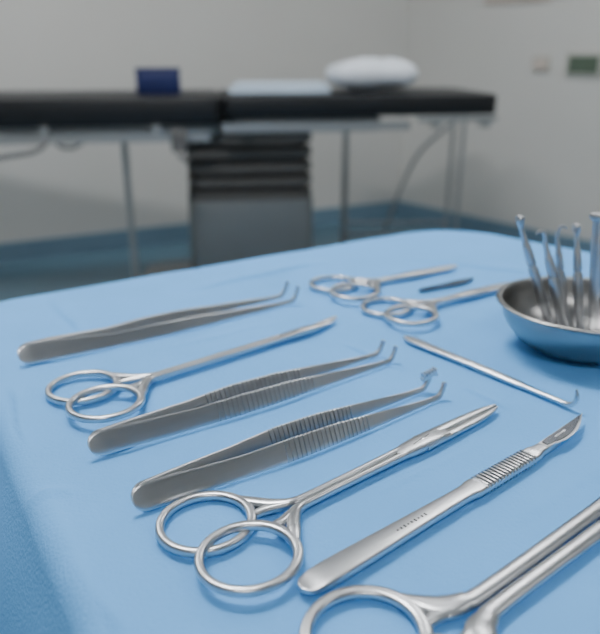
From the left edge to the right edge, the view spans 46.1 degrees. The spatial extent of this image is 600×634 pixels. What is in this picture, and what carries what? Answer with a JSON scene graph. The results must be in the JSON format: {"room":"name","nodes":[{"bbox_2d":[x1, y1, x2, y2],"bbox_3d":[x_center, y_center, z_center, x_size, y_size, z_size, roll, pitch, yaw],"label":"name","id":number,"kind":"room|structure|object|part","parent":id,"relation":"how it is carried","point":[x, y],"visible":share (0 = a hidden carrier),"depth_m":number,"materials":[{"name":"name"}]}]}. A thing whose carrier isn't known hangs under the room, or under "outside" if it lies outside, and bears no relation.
{"room":"operating room","nodes":[
{"label":"operating room","id":0,"kind":"room"},
{"bbox_2d":[0,0,407,242],"bbox_3d":[-1.347,-1.653,3.329,4.405,2.800,0.100,-10,23,-24],"label":"wall","id":1,"kind":"structure","parent":0,"point":[54,191],"depth_m":3.79,"materials":[{"name":"paint"}]},
{"bbox_2d":[0,201,397,262],"bbox_3d":[-1.321,-0.374,3.764,4.405,0.100,0.016,-10,23,-24],"label":"baseboard","id":2,"kind":"structure","parent":1,"relation":"attached to","point":[109,240],"depth_m":3.91,"materials":[{"name":"blue"}]},
{"bbox_2d":[0,216,460,301],"bbox_3d":[-0.170,0.568,1.520,6.260,0.050,6.830,0,21,0],"label":"floor","id":3,"kind":"structure","parent":0,"point":[38,276],"depth_m":3.63,"materials":[{"name":"plastic"}]},
{"bbox_2d":[0,87,497,278],"bbox_3d":[-0.373,-0.478,2.954,2.262,0.875,0.680,-3,21,-7],"label":"table","id":4,"kind":"object","parent":3,"relation":"on","point":[249,192],"visible":0.89,"depth_m":2.73,"materials":[{"name":"black leather"}]},
{"bbox_3d":[-0.913,-0.830,2.790,1.184,0.100,0.540,-3,21,-7],"label":"mattress leg","id":5,"kind":"part","parent":4,"relation":"part of","materials":[{"name":"black leather"}]},
{"bbox_3d":[-0.691,-0.380,2.888,0.025,0.740,0.026,-3,21,-7],"label":"support leg","id":6,"kind":"part","parent":4,"relation":"part of","materials":[{"name":"grey metal"}]},
{"bbox_2d":[134,67,180,93],"bbox_3d":[-0.559,-0.932,2.781,0.172,0.096,0.115,-3,21,-7],"label":"storage box","id":7,"kind":"object","parent":4,"relation":"on","point":[159,80],"visible":1,"depth_m":2.73,"materials":[{"name":"blue plastic"}]},
{"bbox_3d":[-0.319,-0.798,2.892,2.120,0.079,0.582,-3,21,-7],"label":"frame","id":8,"kind":"part","parent":4,"relation":"part of","materials":[{"name":"grey metal"}]},
{"bbox_2d":[228,81,330,93],"bbox_3d":[-0.088,-0.929,2.855,0.400,0.035,0.280,-3,21,-7],"label":"sheet","id":9,"kind":"object","parent":4,"relation":"on","point":[263,87],"visible":1,"depth_m":2.74,"materials":[{"name":"fabric"}]},
{"bbox_3d":[0.208,-0.898,2.933,1.076,0.075,0.540,-3,21,-7],"label":"mattress","id":10,"kind":"part","parent":4,"relation":"part of","materials":[{"name":"black leather"}]},
{"bbox_2d":[326,57,417,91],"bbox_3d":[0.296,-1.012,2.935,0.360,0.134,0.300,-3,21,-7],"label":"pillow","id":11,"kind":"object","parent":4,"relation":"on","point":[362,74],"visible":1,"depth_m":2.81,"materials":[{"name":"white fabric"}]},
{"bbox_2d":[340,115,466,243],"bbox_3d":[0.510,-0.687,3.614,0.679,0.792,0.320,0,21,0],"label":"stand","id":12,"kind":"object","parent":3,"relation":"on","point":[345,151],"visible":0.43,"depth_m":3.58,"materials":[{"name":"grey metal"}]},
{"bbox_2d":[398,0,599,240],"bbox_3d":[1.843,-1.503,2.939,0.100,2.800,3.599,-17,27,-37],"label":"wall","id":13,"kind":"structure","parent":0,"point":[539,162],"depth_m":3.87,"materials":[{"name":"paint"}]},
{"bbox_2d":[397,200,590,252],"bbox_3d":[1.799,-0.229,3.388,0.016,0.100,3.599,-17,27,-37],"label":"baseboard","id":14,"kind":"structure","parent":13,"relation":"attached to","point":[468,223],"depth_m":4.18,"materials":[{"name":"blue"}]},
{"bbox_2d":[484,0,550,3],"bbox_3d":[1.131,-1.682,3.684,0.017,0.070,0.400,-17,27,-37],"label":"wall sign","id":15,"kind":"object","parent":13,"relation":"attached to","point":[485,1],"visible":1,"depth_m":3.73,"materials":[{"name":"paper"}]},
{"bbox_2d":[531,57,550,70],"bbox_3d":[1.253,-1.317,3.668,0.017,0.070,0.100,-17,27,-37],"label":"wall label","id":16,"kind":"object","parent":13,"relation":"attached to","point":[538,63],"visible":1,"depth_m":3.66,"materials":[{"name":"paper"}]},
{"bbox_2d":[564,53,599,76],"bbox_3d":[1.407,-1.251,3.496,0.017,0.110,0.200,-17,27,-37],"label":"wall switch","id":17,"kind":"object","parent":13,"relation":"attached to","point":[576,64],"visible":1,"depth_m":3.49,"materials":[{"name":"green plastic"}]},
{"bbox_3d":[0.246,0.448,0.583,0.996,0.846,0.816,0,21,0],"label":"table","id":18,"kind":"object","parent":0,"visible":0},
{"bbox_2d":[0,230,599,633],"bbox_3d":[0.239,0.280,0.537,1.016,0.513,1.061,-13,25,-30],"label":"drape","id":19,"kind":"object","parent":18,"relation":"on","point":[77,556],"depth_m":0.37,"materials":[{"name":"blue fabric"}]},
{"bbox_2d":[17,281,299,363],"bbox_3d":[-0.097,0.002,0.531,0.226,0.014,0.023,-15,25,-33],"label":"forceps","id":20,"kind":"object","parent":19,"relation":"on","point":[168,323],"visible":1,"depth_m":0.51,"materials":[{"name":"metal"}]},
{"bbox_2d":[45,316,336,422],"bbox_3d":[-0.055,0.026,0.477,0.224,0.007,0.076,-16,26,-36],"label":"scissors","id":21,"kind":"object","parent":19,"relation":"on","point":[139,388],"visible":1,"depth_m":0.44,"materials":[{"name":"metal"}]},
{"bbox_2d":[87,340,397,454],"bbox_3d":[-0.024,0.044,0.422,0.212,0.012,0.021,-15,25,-33],"label":"forceps","id":22,"kind":"object","parent":19,"relation":"on","point":[247,396],"visible":1,"depth_m":0.41,"materials":[{"name":"metal"}]},
{"bbox_2d":[131,367,446,510],"bbox_3d":[0.006,0.061,0.377,0.206,0.014,0.021,-15,25,-34],"label":"forceps","id":23,"kind":"object","parent":19,"relation":"on","point":[277,446],"visible":1,"depth_m":0.36,"materials":[{"name":"metal"}]},
{"bbox_2d":[155,404,497,597],"bbox_3d":[0.033,0.075,0.349,0.211,0.007,0.076,-16,26,-36],"label":"scissors","id":24,"kind":"object","parent":19,"relation":"on","point":[254,508],"visible":1,"depth_m":0.32,"materials":[{"name":"metal"}]},
{"bbox_2d":[309,265,456,301],"bbox_3d":[0.084,-0.035,0.638,0.152,0.007,0.075,-12,24,-28],"label":"scissors","id":25,"kind":"object","parent":19,"relation":"on","point":[353,283],"visible":1,"depth_m":0.63,"materials":[{"name":"metal"}]},
{"bbox_2d":[360,282,508,326],"bbox_3d":[0.125,-0.016,0.587,0.154,0.007,0.071,-13,25,-30],"label":"scissors","id":26,"kind":"object","parent":19,"relation":"on","point":[407,305],"visible":0.96,"depth_m":0.56,"materials":[{"name":"metal"}]},
{"bbox_2d":[298,413,581,594],"bbox_3d":[0.082,0.082,0.335,0.212,0.005,0.013,-16,26,-36],"label":"scalpel","id":27,"kind":"object","parent":19,"relation":"on","point":[337,568],"visible":1,"depth_m":0.31,"materials":[{"name":"metal"}]},
{"bbox_3d":[0.131,-0.029,0.627,0.066,0.002,0.009,-12,24,-29],"label":"scalpel blade","id":28,"kind":"part","parent":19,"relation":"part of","materials":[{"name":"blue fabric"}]},
{"bbox_2d":[299,497,599,633],"bbox_3d":[0.130,0.090,0.311,0.295,0.007,0.082,-16,26,-36],"label":"scissors","id":29,"kind":"object","parent":19,"relation":"on","point":[426,612],"visible":1,"depth_m":0.27,"materials":[{"name":"metal"}]},
{"bbox_2d":[403,336,578,406],"bbox_3d":[0.119,0.029,0.461,0.009,0.013,0.139,-16,26,-35],"label":"probe","id":30,"kind":"object","parent":19,"relation":"on","point":[415,341],"visible":1,"depth_m":0.46,"materials":[{"name":"metal"}]},
{"bbox_2d":[496,276,599,363],"bbox_3d":[0.197,0.005,0.496,0.118,0.034,0.118,0,21,0],"label":"steel bowl","id":31,"kind":"object","parent":19,"relation":"on","point":[517,299],"visible":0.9,"depth_m":0.47,"materials":[{"name":"grey metal"}]},
{"bbox_2d":[515,215,553,323],"bbox_3d":[0.165,-0.027,0.492,0.037,0.087,0.007,5,21,12],"label":"probe","id":32,"kind":"object","parent":31,"relation":"in","point":[537,283],"visible":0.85,"depth_m":0.49,"materials":[{"name":"metal"}]},
{"bbox_2d":[535,229,568,326],"bbox_3d":[0.174,-0.020,0.483,0.032,0.080,0.008,8,23,21],"label":"probe","id":33,"kind":"object","parent":31,"relation":"in","point":[553,280],"visible":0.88,"depth_m":0.48,"materials":[{"name":"metal"}]},
{"bbox_2d":[555,225,568,322],"bbox_3d":[0.186,-0.026,0.500,0.018,0.079,0.006,10,23,24],"label":"probe","id":34,"kind":"object","parent":31,"relation":"in","point":[559,263],"visible":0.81,"depth_m":0.49,"materials":[{"name":"metal"}]},
{"bbox_2d":[572,223,582,328],"bbox_3d":[0.193,-0.024,0.490,0.007,0.082,0.018,-18,28,-39],"label":"probe","id":35,"kind":"object","parent":31,"relation":"in","point":[577,257],"visible":0.92,"depth_m":0.49,"materials":[{"name":"metal"}]},
{"bbox_2d":[588,212,599,330],"bbox_3d":[0.201,-0.025,0.480,0.020,0.092,0.013,14,25,33],"label":"mirror","id":36,"kind":"object","parent":31,"relation":"in","point":[594,273],"visible":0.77,"depth_m":0.47,"materials":[{"name":"metal"}]}
]}

